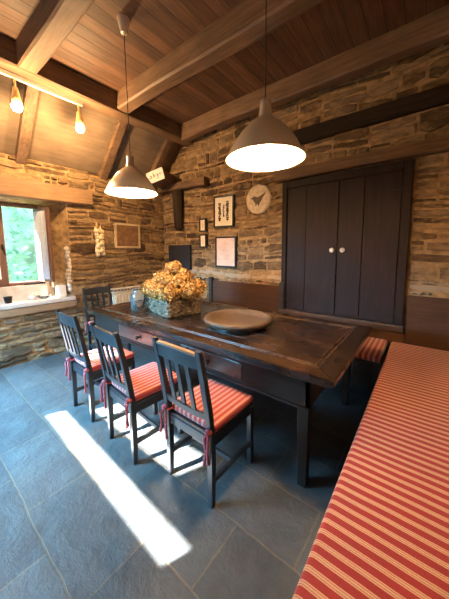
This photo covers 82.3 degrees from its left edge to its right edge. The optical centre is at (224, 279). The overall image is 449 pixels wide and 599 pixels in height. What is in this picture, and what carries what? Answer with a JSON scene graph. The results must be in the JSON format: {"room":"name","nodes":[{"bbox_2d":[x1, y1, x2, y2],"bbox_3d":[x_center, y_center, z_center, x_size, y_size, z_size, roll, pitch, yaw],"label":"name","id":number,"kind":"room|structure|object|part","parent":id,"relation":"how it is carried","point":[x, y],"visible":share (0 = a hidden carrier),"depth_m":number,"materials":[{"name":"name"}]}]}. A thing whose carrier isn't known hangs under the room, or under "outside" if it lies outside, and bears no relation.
{"room":"dining room","nodes":[
{"label":"dining room","id":0,"kind":"room"},
{"bbox_2d":[38,206,72,294],"bbox_3d":[-2.950,-0.199,3.657,0.080,2.600,4.700,5,8,38],"label":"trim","id":1,"kind":"structure","parent":0,"point":[51,290],"depth_m":3.98,"materials":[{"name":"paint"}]},
{"bbox_2d":[0,153,164,368],"bbox_3d":[-2.671,-0.234,3.432,0.071,2.754,4.800,5,8,38],"label":"wall","id":2,"kind":"structure","parent":0,"point":[28,337],"depth_m":4.04,"materials":[{"name":"stone"}]},
{"bbox_2d":[0,202,54,286],"bbox_3d":[-2.919,-0.451,3.287,0.402,1.125,1.129,5,8,38],"label":"window","id":3,"kind":"structure","parent":2,"relation":"in","point":[41,216],"depth_m":3.60,"materials":[{"name":"brown wood"}]},
{"bbox_2d":[33,210,50,278],"bbox_3d":[-2.589,-0.488,3.647,0.280,0.950,0.029,3,8,27],"label":"curtain","id":4,"kind":"object","parent":3,"relation":"hanging from","point":[41,218],"depth_m":3.62,"materials":[{"name":"white fabric"}]},
{"bbox_2d":[0,197,72,295],"bbox_3d":[-2.936,-0.382,3.412,0.380,1.380,1.470,5,8,38],"label":"trim","id":5,"kind":"structure","parent":2,"relation":"attached to","point":[57,211],"depth_m":3.85,"materials":[{"name":"beige paint"}]},
{"bbox_2d":[0,283,75,310],"bbox_3d":[-2.924,0.236,3.395,0.380,0.265,1.640,5,8,38],"label":"windowsill","id":6,"kind":"structure","parent":2,"relation":"attached to","point":[20,294],"depth_m":3.61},
{"bbox_2d":[3,296,12,303],"bbox_3d":[-2.867,0.264,3.405,0.100,0.085,0.100,5,8,38],"label":"plant pot","id":7,"kind":"object","parent":6,"relation":"on","point":[8,299],"visible":1,"depth_m":3.38,"materials":[{"name":"black metal"}]},
{"bbox_2d":[19,282,44,284],"bbox_3d":[-2.799,0.040,3.738,0.080,0.042,0.312,5,8,38],"label":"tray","id":8,"kind":"object","parent":6,"relation":"on","point":[20,282],"visible":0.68,"depth_m":3.72,"materials":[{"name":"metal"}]},
{"bbox_2d":[28,295,35,299],"bbox_3d":[-2.733,0.251,3.657,0.090,0.050,0.090,5,8,38],"label":"cup","id":9,"kind":"object","parent":6,"relation":"on","point":[32,297],"visible":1,"depth_m":3.63,"materials":[{"name":"white ceramic"}]},
{"bbox_2d":[37,294,50,298],"bbox_3d":[-2.614,0.244,3.728,0.180,0.045,0.180,5,8,38],"label":"glass dish","id":10,"kind":"object","parent":6,"relation":"on","point":[49,295],"visible":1,"depth_m":3.69,"materials":[{"name":"white"}]},
{"bbox_2d":[56,284,66,296],"bbox_3d":[-2.459,0.162,3.868,0.120,0.174,0.105,5,8,38],"label":"canister","id":11,"kind":"object","parent":6,"relation":"on","point":[60,289],"visible":1,"depth_m":3.83,"materials":[{"name":"white ceramic"}]},
{"bbox_2d":[0,299,77,318],"bbox_3d":[-2.895,0.436,3.282,0.150,0.105,1.860,5,8,38],"label":"trim","id":12,"kind":"structure","parent":2,"relation":"attached to","point":[65,304],"depth_m":3.54,"materials":[{"name":"brown wood"}]},
{"bbox_2d":[0,175,92,205],"bbox_3d":[-2.863,-1.156,3.135,0.193,0.240,2.380,5,8,38],"label":"lintel","id":13,"kind":"object","parent":2,"relation":"attached to","point":[10,187],"visible":0.92,"depth_m":3.49,"materials":[{"name":"brown wood"}]},
{"bbox_2d":[64,246,71,291],"bbox_3d":[-2.366,-0.168,3.904,0.105,0.695,0.101,5,8,38],"label":"garlic","id":14,"kind":"object","parent":2,"relation":"attached to","point":[66,249],"depth_m":3.88,"materials":[{"name":"white food"}]},
{"bbox_2d":[94,222,105,256],"bbox_3d":[-1.994,-0.650,4.109,0.114,0.549,0.167,5,8,38],"label":"garlic braid","id":15,"kind":"object","parent":2,"relation":"hanging from","point":[99,246],"visible":1,"depth_m":4.09,"materials":[{"name":"plant"}]},
{"bbox_2d":[113,223,140,247],"bbox_3d":[-1.715,-0.779,4.548,0.057,0.431,0.490,5,8,38],"label":"picture frame","id":16,"kind":"object","parent":2,"relation":"attached to","point":[126,235],"visible":1,"depth_m":4.52,"materials":[{"name":"brown wood"}]},
{"bbox_2d":[117,225,137,245],"bbox_3d":[-1.709,-0.778,4.544,0.006,0.370,0.430,7,10,38],"label":"print","id":17,"kind":"object","parent":16,"relation":"attached to","point":[127,235],"depth_m":4.53},
{"bbox_2d":[0,74,181,187],"bbox_3d":[-2.409,-1.981,3.007,0.900,0.960,4.900,5,8,38],"label":"ceiling","id":18,"kind":"structure","parent":0,"point":[55,139],"depth_m":3.53,"materials":[{"name":"brown wood"}]},
{"bbox_2d":[15,84,38,164],"bbox_3d":[-2.350,-1.927,3.056,0.888,0.888,0.110,5,8,38],"label":"rafter","id":19,"kind":"object","parent":18,"relation":"attached to","point":[30,94],"visible":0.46,"depth_m":3.06,"materials":[{"name":"brown wood"}]},
{"bbox_2d":[99,119,127,179],"bbox_3d":[-1.683,-2.032,3.899,0.888,0.888,0.110,5,8,38],"label":"rafter","id":20,"kind":"object","parent":18,"relation":"attached to","point":[120,126],"visible":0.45,"depth_m":3.89,"materials":[{"name":"brown wood"}]},
{"bbox_2d":[150,139,172,171],"bbox_3d":[-1.157,-2.114,4.562,0.888,0.888,0.110,5,8,38],"label":"rafter","id":21,"kind":"object","parent":18,"relation":"attached to","point":[166,145],"visible":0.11,"depth_m":4.46,"materials":[{"name":"brown wood"}]},
{"bbox_2d":[0,342,370,598],"bbox_3d":[-0.925,1.287,2.239,5.360,0.060,5.100,5,8,38],"label":"floor","id":22,"kind":"structure","parent":0,"point":[79,520],"depth_m":1.56,"materials":[{"name":"tile"}]},
{"bbox_2d":[55,309,134,422],"bbox_3d":[-1.216,0.742,2.469,0.451,0.975,0.533,5,9,39],"label":"dining chair","id":23,"kind":"object","parent":22,"relation":"on","point":[87,364],"visible":0.83,"depth_m":2.31,"materials":[{"name":"black paint"}]},
{"bbox_3d":[-1.373,0.340,2.233,0.344,0.100,0.049,5,9,39],"label":"rail","id":24,"kind":"part","parent":23,"relation":"part of","materials":[{"name":"paint"}]},
{"bbox_3d":[-1.487,0.748,2.434,0.036,0.975,0.123,5,9,39],"label":"post","id":25,"kind":"part","parent":23,"relation":"part of","materials":[{"name":"black paint"}]},
{"bbox_3d":[-1.332,0.682,2.320,0.344,0.040,0.037,5,9,39],"label":"rail","id":26,"kind":"part","parent":23,"relation":"part of","materials":[{"name":"paint"}]},
{"bbox_3d":[-1.197,0.773,2.199,0.036,0.975,0.123,5,9,39],"label":"post","id":27,"kind":"part","parent":23,"relation":"part of","materials":[{"name":"black paint"}]},
{"bbox_2d":[74,345,133,371],"bbox_3d":[-1.179,0.748,2.516,0.410,0.050,0.415,5,9,39],"label":"seat cushion","id":28,"kind":"object","parent":23,"relation":"on","point":[95,366],"depth_m":2.42,"materials":[{"name":"red fabric"}]},
{"bbox_3d":[-1.184,0.813,2.517,0.400,0.078,0.433,5,9,39],"label":"seat","id":29,"kind":"part","parent":23,"relation":"part of","materials":[{"name":"fabric"}]},
{"bbox_3d":[-0.914,1.004,2.572,0.036,0.425,0.036,5,9,39],"label":"leg","id":30,"kind":"part","parent":23,"relation":"part of","materials":[{"name":"black paint"}]},
{"bbox_2d":[82,285,130,350],"bbox_3d":[-1.714,0.598,3.739,0.533,0.975,0.451,5,8,38],"label":"dining chair","id":31,"kind":"object","parent":22,"relation":"on","point":[95,290],"visible":0.43,"depth_m":3.76,"materials":[{"name":"black paint"}]},
{"bbox_3d":[-1.986,0.603,3.715,0.123,0.975,0.036,5,8,38],"label":"post","id":32,"kind":"part","parent":31,"relation":"part of","materials":[{"name":"black paint"}]},
{"bbox_3d":[-1.908,0.158,3.838,0.049,0.100,0.344,5,8,38],"label":"rail","id":33,"kind":"part","parent":31,"relation":"part of","materials":[{"name":"paint"}]},
{"bbox_3d":[-1.755,0.567,4.007,0.123,0.975,0.036,5,8,38],"label":"post","id":34,"kind":"part","parent":31,"relation":"part of","materials":[{"name":"black paint"}]},
{"bbox_2d":[111,285,143,304],"bbox_3d":[-1.624,0.538,4.711,0.095,0.865,0.860,5,8,38],"label":"radiator","id":35,"kind":"object","parent":22,"relation":"on","point":[120,296],"visible":0.32,"depth_m":4.49,"materials":[{"name":"beige metal"}]},
{"bbox_2d":[111,285,140,293],"bbox_3d":[-1.628,0.146,4.665,0.095,0.075,0.860,5,8,38],"label":"grille","id":36,"kind":"object","parent":35,"relation":"attached to","point":[126,291],"depth_m":4.49,"materials":[{"name":"beige metal"}]},
{"bbox_2d":[90,322,182,464],"bbox_3d":[-0.672,0.789,2.019,0.451,0.975,0.533,5,9,42],"label":"dining chair","id":37,"kind":"object","parent":22,"relation":"on","point":[137,389],"visible":0.93,"depth_m":1.89,"materials":[{"name":"black paint"}]},
{"bbox_3d":[-0.944,0.794,1.997,0.036,0.975,0.123,5,9,42],"label":"post","id":38,"kind":"part","parent":37,"relation":"part of","materials":[{"name":"black paint"}]},
{"bbox_3d":[-0.838,0.387,1.791,0.344,0.100,0.049,5,9,42],"label":"rail","id":39,"kind":"part","parent":37,"relation":"part of","materials":[{"name":"paint"}]},
{"bbox_3d":[-0.795,0.729,1.876,0.344,0.040,0.037,5,9,42],"label":"rail","id":40,"kind":"part","parent":37,"relation":"part of","materials":[{"name":"paint"}]},
{"bbox_3d":[-0.667,0.821,1.748,0.036,0.975,0.123,5,9,42],"label":"post","id":41,"kind":"part","parent":37,"relation":"part of","materials":[{"name":"black paint"}]},
{"bbox_3d":[-0.637,0.861,2.065,0.400,0.078,0.433,5,9,42],"label":"seat","id":42,"kind":"part","parent":37,"relation":"part of","materials":[{"name":"fabric"}]},
{"bbox_2d":[111,362,177,401],"bbox_3d":[-0.632,0.795,2.064,0.410,0.050,0.415,5,9,42],"label":"seat cushion","id":43,"kind":"object","parent":37,"relation":"on","point":[146,383],"depth_m":1.96,"materials":[{"name":"red fabric"}]},
{"bbox_3d":[-0.644,1.027,2.356,0.036,0.425,0.036,5,9,42],"label":"leg","id":44,"kind":"part","parent":37,"relation":"part of","materials":[{"name":"black paint"}]},
{"bbox_3d":[-0.366,1.053,2.106,0.036,0.425,0.036,5,9,42],"label":"leg","id":45,"kind":"part","parent":37,"relation":"part of","materials":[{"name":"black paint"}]},
{"bbox_2d":[152,336,253,508],"bbox_3d":[-0.122,0.821,1.702,0.451,0.975,0.534,5,9,39],"label":"dining chair","id":46,"kind":"object","parent":22,"relation":"on","point":[209,411],"visible":1,"depth_m":1.58,"materials":[{"name":"black paint"}]},
{"bbox_3d":[-0.392,0.828,1.667,0.036,0.975,0.123,5,9,39],"label":"post","id":47,"kind":"part","parent":46,"relation":"part of","materials":[{"name":"black paint"}]},
{"bbox_3d":[-0.278,0.420,1.466,0.344,0.100,0.049,5,9,39],"label":"rail","id":48,"kind":"part","parent":46,"relation":"part of","materials":[{"name":"paint"}]},
{"bbox_3d":[-0.237,0.762,1.553,0.344,0.040,0.037,5,9,39],"label":"rail","id":49,"kind":"part","parent":46,"relation":"part of","materials":[{"name":"paint"}]},
{"bbox_3d":[-0.102,0.853,1.432,0.036,0.975,0.123,5,9,39],"label":"post","id":50,"kind":"part","parent":46,"relation":"part of","materials":[{"name":"black paint"}]},
{"bbox_3d":[-0.089,0.892,1.750,0.400,0.078,0.433,5,9,39],"label":"seat","id":51,"kind":"part","parent":46,"relation":"part of","materials":[{"name":"paint"}]},
{"bbox_2d":[172,379,252,432],"bbox_3d":[-0.084,0.827,1.749,0.410,0.050,0.415,5,9,39],"label":"seat cushion","id":52,"kind":"object","parent":46,"relation":"on","point":[228,403],"depth_m":1.67,"materials":[{"name":"red fabric"}]},
{"bbox_3d":[0.180,1.083,1.805,0.036,0.425,0.036,5,9,39],"label":"leg","id":53,"kind":"part","parent":46,"relation":"part of","materials":[{"name":"black paint"}]},
{"bbox_2d":[87,299,372,487],"bbox_3d":[-0.174,0.786,2.834,2.945,0.782,1.265,5,8,38],"label":"dining table","id":54,"kind":"object","parent":22,"relation":"on","point":[291,360],"visible":0.69,"depth_m":1.98,"materials":[{"name":"brown wood"}]},
{"bbox_2d":[130,287,146,311],"bbox_3d":[-1.039,0.234,3.114,0.190,0.271,0.190,5,8,38],"label":"glass jar","id":55,"kind":"object","parent":54,"relation":"on","point":[134,307],"visible":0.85,"depth_m":3.06,"materials":[{"name":"blue"}]},
{"bbox_3d":[-0.746,0.550,2.749,0.752,0.121,0.398,5,8,38],"label":"drawer","id":56,"kind":"part","parent":54,"relation":"part of","materials":[{"name":"brown wood"}]},
{"bbox_2d":[146,294,202,318],"bbox_3d":[-0.612,0.279,3.070,0.469,0.185,0.629,-6,8,-37],"label":"flower basket","id":57,"kind":"object","parent":54,"relation":"on","point":[180,307],"visible":0.78,"depth_m":2.85,"materials":[{"name":"grey wicker"}]},
{"bbox_2d":[139,279,153,292],"bbox_3d":[-0.928,0.097,3.162,0.234,0.216,0.225,1,7,10],"label":"hydrangea","id":58,"kind":"object","parent":57,"relation":"on","point":[145,282],"visible":0.34,"depth_m":3.13,"materials":[{"name":"yellow plant"}]},
{"bbox_2d":[143,280,159,298],"bbox_3d":[-0.839,0.102,2.996,0.234,0.225,0.237,-1,7,-7],"label":"hydrangea","id":59,"kind":"object","parent":57,"relation":"in","point":[147,286],"visible":0.52,"depth_m":2.93,"materials":[{"name":"yellow plant"}]},
{"bbox_2d":[148,283,162,299],"bbox_3d":[-0.733,0.132,2.837,0.213,0.190,0.217,3,8,31],"label":"hydrangea","id":60,"kind":"object","parent":57,"relation":"in","point":[153,294],"visible":0.55,"depth_m":2.79,"materials":[{"name":"yellow plant"}]},
{"bbox_2d":[152,270,162,280],"bbox_3d":[-0.761,-0.019,3.165,0.232,0.223,0.237,4,8,33],"label":"hydrangea","id":61,"kind":"object","parent":57,"relation":"in","point":[159,271],"visible":0.21,"depth_m":3.11,"materials":[{"name":"yellow plant"}]},
{"bbox_2d":[157,271,173,284],"bbox_3d":[-0.671,-0.012,2.992,0.219,0.197,0.217,-1,7,-7],"label":"hydrangea","id":62,"kind":"object","parent":57,"relation":"in","point":[163,278],"visible":0.66,"depth_m":2.92,"materials":[{"name":"yellow plant"}]},
{"bbox_2d":[157,283,179,302],"bbox_3d":[-0.593,0.135,2.726,0.240,0.215,0.244,-5,8,-32],"label":"hydrangea","id":63,"kind":"object","parent":57,"relation":"on","point":[168,292],"visible":1,"depth_m":2.66,"materials":[{"name":"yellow plant"}]},
{"bbox_2d":[169,274,186,289],"bbox_3d":[-0.518,0.029,2.864,0.212,0.207,0.225,-4,7,-26],"label":"hydrangea","id":64,"kind":"object","parent":57,"relation":"in","point":[176,280],"visible":0.63,"depth_m":2.79,"materials":[{"name":"yellow plant"}]},
{"bbox_2d":[177,268,193,280],"bbox_3d":[-0.462,-0.043,3.013,0.213,0.206,0.211,-5,8,-31],"label":"hydrangea","id":65,"kind":"object","parent":57,"relation":"in","point":[185,272],"visible":0.59,"depth_m":2.96,"materials":[{"name":"yellow plant"}]},
{"bbox_2d":[178,280,199,299],"bbox_3d":[-0.384,0.111,2.789,0.238,0.221,0.241,-6,8,-38],"label":"hydrangea","id":66,"kind":"object","parent":57,"relation":"in","point":[189,290],"visible":0.98,"depth_m":2.72,"materials":[{"name":"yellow plant"}]},
{"bbox_2d":[191,278,206,295],"bbox_3d":[-0.324,0.082,2.999,0.236,0.221,0.220,-4,7,-25],"label":"hydrangea","id":67,"kind":"object","parent":57,"relation":"in","point":[202,284],"visible":0.43,"depth_m":2.97,"materials":[{"name":"yellow plant"}]},
{"bbox_3d":[-0.006,0.611,2.171,0.632,0.121,0.398,5,8,38],"label":"drawer","id":68,"kind":"part","parent":54,"relation":"part of","materials":[{"name":"brown wood"}]},
{"bbox_2d":[204,309,272,332],"bbox_3d":[0.130,0.389,2.477,0.656,0.088,0.656,5,8,38],"label":"wooden bowl","id":69,"kind":"object","parent":54,"relation":"on","point":[226,320],"visible":1,"depth_m":2.47,"materials":[{"name":"brown wood"}]},
{"bbox_3d":[0.500,1.029,1.622,0.076,0.570,0.076,5,8,38],"label":"leg","id":70,"kind":"part","parent":54,"relation":"part of","materials":[{"name":"brown wood"}]},
{"bbox_3d":[1.168,0.924,2.465,0.076,0.570,0.076,5,8,38],"label":"leg","id":71,"kind":"part","parent":54,"relation":"part of","materials":[{"name":"brown wood"}]},
{"bbox_2d":[209,277,448,393],"bbox_3d":[0.905,0.596,3.267,3.395,1.040,0.620,5,8,38],"label":"bench","id":72,"kind":"object","parent":22,"relation":"on","point":[427,318],"visible":0.36,"depth_m":2.72,"materials":[{"name":"brown wood"}]},
{"bbox_3d":[-0.231,0.263,4.483,0.070,0.640,0.060,5,8,38],"label":"post","id":73,"kind":"part","parent":72,"relation":"part of","materials":[{"name":"brown wood"}]},
{"bbox_3d":[0.297,0.323,4.075,1.260,0.565,0.027,5,8,38],"label":"backrest","id":74,"kind":"part","parent":72,"relation":"part of","materials":[{"name":"brown wood"}]},
{"bbox_3d":[0.819,0.349,3.663,0.070,0.640,0.060,5,8,38],"label":"post","id":75,"kind":"part","parent":72,"relation":"part of","materials":[{"name":"brown wood"}]},
{"bbox_3d":[0.489,0.894,3.332,2.650,0.320,0.030,5,8,38],"label":"panel","id":76,"kind":"part","parent":72,"relation":"part of","materials":[{"name":"brown wood"}]},
{"bbox_2d":[355,337,387,362],"bbox_3d":[0.614,0.643,3.445,2.615,0.059,0.610,5,8,38],"label":"bench cushion","id":77,"kind":"object","parent":72,"relation":"on","point":[373,349],"visible":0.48,"depth_m":2.60,"materials":[{"name":"red fabric"}]},
{"bbox_3d":[0.897,0.714,3.265,3.390,0.045,0.585,5,8,38],"label":"seat","id":78,"kind":"part","parent":72,"relation":"part of","materials":[{"name":"red fabric"}]},
{"bbox_3d":[1.491,1.008,2.534,0.060,0.380,0.060,5,8,38],"label":"leg","id":79,"kind":"part","parent":72,"relation":"part of","materials":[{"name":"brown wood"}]},
{"bbox_3d":[1.403,0.615,3.235,1.410,0.160,0.027,5,8,38],"label":"backrest","id":80,"kind":"part","parent":72,"relation":"part of","materials":[{"name":"brown wood"}]},
{"bbox_3d":[2.186,0.471,2.598,0.575,0.580,0.027,5,8,38],"label":"backrest","id":81,"kind":"part","parent":72,"relation":"part of","materials":[{"name":"brown wood"}]},
{"bbox_3d":[0.663,1.201,0.791,0.675,0.418,3.620,5,8,38],"label":"bench","id":82,"kind":"object","parent":22,"relation":"on","visible":0},
{"bbox_2d":[292,342,448,598],"bbox_3d":[0.827,0.927,0.999,0.697,0.059,4.200,5,8,38],"label":"bench cushion","id":83,"kind":"object","parent":82,"relation":"on","point":[383,533],"visible":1,"depth_m":1.05,"materials":[{"name":"red fabric"}]},
{"bbox_2d":[0,0,448,123],"bbox_3d":[-0.487,-2.255,1.451,4.160,0.050,5.100,5,8,38],"label":"ceiling","id":84,"kind":"structure","parent":0,"point":[94,49],"depth_m":2.51,"materials":[{"name":"brown wood"}]},
{"bbox_2d":[15,0,94,73],"bbox_3d":[-0.515,-2.116,1.445,3.780,0.224,0.199,5,8,38],"label":"ceiling beam","id":85,"kind":"structure","parent":84,"relation":"attached to","point":[51,22],"depth_m":2.21,"materials":[{"name":"brown wood"}]},
{"bbox_2d":[0,34,193,146],"bbox_3d":[-2.058,-2.241,2.696,0.217,0.238,4.700,5,8,38],"label":"ceiling beam","id":86,"kind":"structure","parent":84,"relation":"attached to","point":[54,76],"depth_m":3.10,"materials":[{"name":"brown wood"}]},
{"bbox_2d":[0,68,84,132],"bbox_3d":[-2.433,-1.896,2.338,0.110,0.368,2.210,5,8,38],"label":"track light","id":87,"kind":"object","parent":86,"relation":"attached to","point":[16,104],"visible":1,"depth_m":2.75,"materials":[{"name":"white paint"}]},
{"bbox_3d":[-2.170,-1.829,2.682,0.096,0.150,0.096,5,8,38],"label":"bulb","id":88,"kind":"part","parent":87,"relation":"part of","materials":[{"name":"white glass"}]},
{"bbox_3d":[-2.438,-2.057,2.315,0.035,0.043,2.200,5,8,38],"label":"rail","id":89,"kind":"part","parent":87,"relation":"part of","materials":[{"name":"white metal"}]},
{"bbox_3d":[-1.783,-1.890,3.170,0.096,0.150,0.096,5,8,38],"label":"bulb","id":90,"kind":"part","parent":87,"relation":"part of","materials":[{"name":"white glass"}]},
{"bbox_2d":[104,13,157,198],"bbox_3d":[-0.894,-1.576,2.376,0.480,1.505,0.480,5,8,38],"label":"pendant lamp","id":91,"kind":"object","parent":84,"relation":"hanging from","point":[128,182],"visible":1,"depth_m":2.33,"materials":[{"name":"metal"}]},
{"bbox_3d":[-0.895,-1.698,2.362,0.006,1.080,0.006,-4,8,-29],"label":"cord","id":92,"kind":"part","parent":91,"relation":"part of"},
{"bbox_3d":[-0.888,-0.996,2.444,0.480,0.337,0.480,5,8,38],"label":"lamp shade","id":93,"kind":"part","parent":91,"relation":"part of","materials":[{"name":"metal"}]},
{"bbox_2d":[116,0,322,113],"bbox_3d":[0.137,-2.218,2.269,3.780,0.225,0.206,5,8,38],"label":"ceiling beam","id":94,"kind":"structure","parent":84,"relation":"attached to","point":[243,25],"depth_m":2.39,"materials":[{"name":"brown wood"}]},
{"bbox_2d":[226,0,305,171],"bbox_3d":[0.241,-1.483,1.490,0.480,1.505,0.480,5,8,38],"label":"pendant lamp","id":95,"kind":"object","parent":84,"relation":"hanging from","point":[266,144],"visible":1,"depth_m":1.52,"materials":[{"name":"metal"}]},
{"bbox_3d":[0.247,-0.840,1.565,0.094,0.170,0.094,5,8,38],"label":"bulb","id":96,"kind":"part","parent":95,"relation":"part of","materials":[{"name":"white glass"}]},
{"bbox_3d":[0.246,-0.903,1.558,0.480,0.337,0.480,5,8,38],"label":"lamp shade","id":97,"kind":"part","parent":95,"relation":"part of","materials":[{"name":"metal"}]},
{"bbox_3d":[0.239,-1.605,1.475,0.006,1.080,0.006,-4,8,-29],"label":"cord","id":98,"kind":"part","parent":95,"relation":"part of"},
{"bbox_2d":[181,5,448,142],"bbox_3d":[0.823,-2.316,3.136,3.780,0.245,0.188,5,8,38],"label":"ceiling beam","id":99,"kind":"structure","parent":84,"relation":"attached to","point":[431,30],"depth_m":2.77,"materials":[{"name":"brown wood"}]},
{"bbox_2d":[161,42,448,341],"bbox_3d":[0.603,-0.723,3.771,4.800,3.594,0.071,5,8,38],"label":"wall","id":100,"kind":"structure","parent":0,"point":[259,249],"depth_m":3.13,"materials":[{"name":"stone"}]},
{"bbox_2d":[146,167,175,188],"bbox_3d":[-1.124,-1.821,4.663,0.367,0.276,0.518,1,7,16],"label":"block","id":101,"kind":"object","parent":100,"relation":"attached to","point":[160,178],"visible":0.88,"depth_m":4.46,"materials":[{"name":"brown wood"}]},
{"bbox_2d":[172,190,183,230],"bbox_3d":[-0.855,-1.274,4.761,0.200,0.720,0.195,5,8,38],"label":"wall post","id":102,"kind":"object","parent":100,"relation":"attached to","point":[177,195],"depth_m":4.68,"materials":[{"name":"brown wood"}]},
{"bbox_2d":[168,245,191,269],"bbox_3d":[-0.855,-0.436,4.913,0.600,0.460,0.045,5,8,38],"label":"chalkboard","id":103,"kind":"object","parent":100,"relation":"attached to","point":[181,253],"visible":0.76,"depth_m":4.84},
{"bbox_2d":[158,176,208,193],"bbox_3d":[-0.742,-1.690,4.675,1.170,0.137,0.238,5,8,38],"label":"wooden beam","id":104,"kind":"structure","parent":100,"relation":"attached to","point":[203,181],"depth_m":4.50,"materials":[{"name":"brown wood"}]},
{"bbox_2d":[199,234,207,247],"bbox_3d":[-0.364,-0.684,4.515,0.160,0.235,0.062,5,8,38],"label":"picture frame","id":105,"kind":"object","parent":100,"relation":"attached to","point":[203,238],"visible":1,"depth_m":4.49,"materials":[{"name":"beige paper"}]},
{"bbox_2d":[199,218,207,231],"bbox_3d":[-0.367,-0.954,4.483,0.160,0.230,0.062,5,8,38],"label":"picture frame","id":106,"kind":"object","parent":100,"relation":"attached to","point":[203,225],"visible":1,"depth_m":4.45,"materials":[{"name":"beige paper"}]},
{"bbox_2d":[214,194,235,227],"bbox_3d":[-0.003,-1.111,4.175,0.410,0.505,0.062,6,9,38],"label":"picture frame","id":107,"kind":"object","parent":100,"relation":"attached to","point":[224,205],"visible":1,"depth_m":4.14,"materials":[{"name":"beige paper"}]},
{"bbox_2d":[218,201,228,220],"bbox_3d":[-0.018,-1.113,4.159,0.222,0.310,0.002,6,9,38],"label":"print","id":108,"kind":"object","parent":107,"relation":"attached to","point":[223,206],"depth_m":4.16},
{"bbox_2d":[215,236,237,267],"bbox_3d":[0.029,-0.461,4.231,0.425,0.500,0.062,5,9,38],"label":"picture frame","id":109,"kind":"object","parent":100,"relation":"attached to","point":[226,252],"visible":1,"depth_m":4.20,"materials":[{"name":"paper"}]},
{"bbox_2d":[221,243,229,259],"bbox_3d":[0.007,-0.469,4.219,0.205,0.261,0.002,5,8,38],"label":"print","id":110,"kind":"object","parent":109,"relation":"attached to","point":[225,247],"depth_m":4.21},
{"bbox_2d":[246,184,271,213],"bbox_3d":[0.496,-1.187,3.773,0.426,0.426,0.048,5,8,38],"label":"wall plaque","id":111,"kind":"object","parent":100,"relation":"attached to","point":[258,200],"visible":1,"depth_m":3.75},
{"bbox_2d":[279,158,414,332],"bbox_3d":[1.444,-0.386,3.248,1.470,1.815,0.362,5,8,38],"label":"upper cabinet","id":112,"kind":"object","parent":100,"relation":"attached to","point":[344,255],"visible":0.98,"depth_m":3.04,"materials":[{"name":"paint"}]},
{"bbox_3d":[1.123,-0.392,3.353,0.649,1.633,0.037,5,8,38],"label":"door","id":113,"kind":"part","parent":112,"relation":"part of","materials":[{"name":"paint"}]},
{"bbox_3d":[1.456,0.475,3.353,1.470,0.080,0.350,5,8,38],"label":"cupboard sill","id":114,"kind":"part","parent":112,"relation":"part of","materials":[{"name":"brown wood"}]},
{"bbox_3d":[1.627,-0.350,2.956,0.614,1.633,0.030,5,8,38],"label":"door","id":115,"kind":"part","parent":112,"relation":"part of","materials":[{"name":"paint"}]},
{"bbox_2d":[274,135,448,183],"bbox_3d":[1.592,-1.342,2.921,2.180,0.134,0.225,5,8,38],"label":"lintel","id":116,"kind":"object","parent":100,"relation":"attached to","point":[440,144],"visible":0.77,"depth_m":2.81,"materials":[{"name":"brown wood"}]},
{"bbox_2d":[292,83,448,144],"bbox_3d":[1.365,-1.803,3.054,2.760,0.174,0.225,5,8,38],"label":"beam","id":117,"kind":"structure","parent":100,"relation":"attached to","point":[438,96],"depth_m":2.74,"materials":[{"name":"brown wood"}]},
{"bbox_2d":[403,158,416,323],"bbox_3d":[2.083,-0.351,2.873,0.040,1.850,0.335,5,8,38],"label":"trim","id":118,"kind":"structure","parent":100,"relation":"attached to","point":[415,158],"depth_m":2.73,"materials":[{"name":"black wood"}]},
{"bbox_3d":[-0.583,-0.058,3.175,0.248,0.214,0.257,-11,29,-18],"label":"hydrangea","id":119,"kind":"object","parent":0,"visible":0},
{"bbox_2d":[164,260,182,274],"bbox_3d":[-0.600,-0.141,3.032,0.210,0.189,0.207,3,8,28],"label":"hydrangea","id":120,"kind":"object","parent":119,"relation":"on","point":[172,267],"visible":0.88,"depth_m":2.98,"materials":[{"name":"yellow plant"}]},
{"label":"outside","id":121,"kind":"structure","parent":0,"visible":0},
{"bbox_3d":[-4.424,1.102,5.562,4.350,0.200,11.000,5,8,38],"label":"ground","id":122,"kind":"structure","parent":121,"visible":0},
{"bbox_2d":[0,206,38,282],"bbox_3d":[-4.324,-1.190,5.519,1.102,4.360,7.500,5,8,38],"label":"hedge","id":123,"kind":"object","parent":122,"relation":"on","point":[18,223],"visible":0.1,"depth_m":5.65,"materials":[{"name":"green plant"}]}
]}

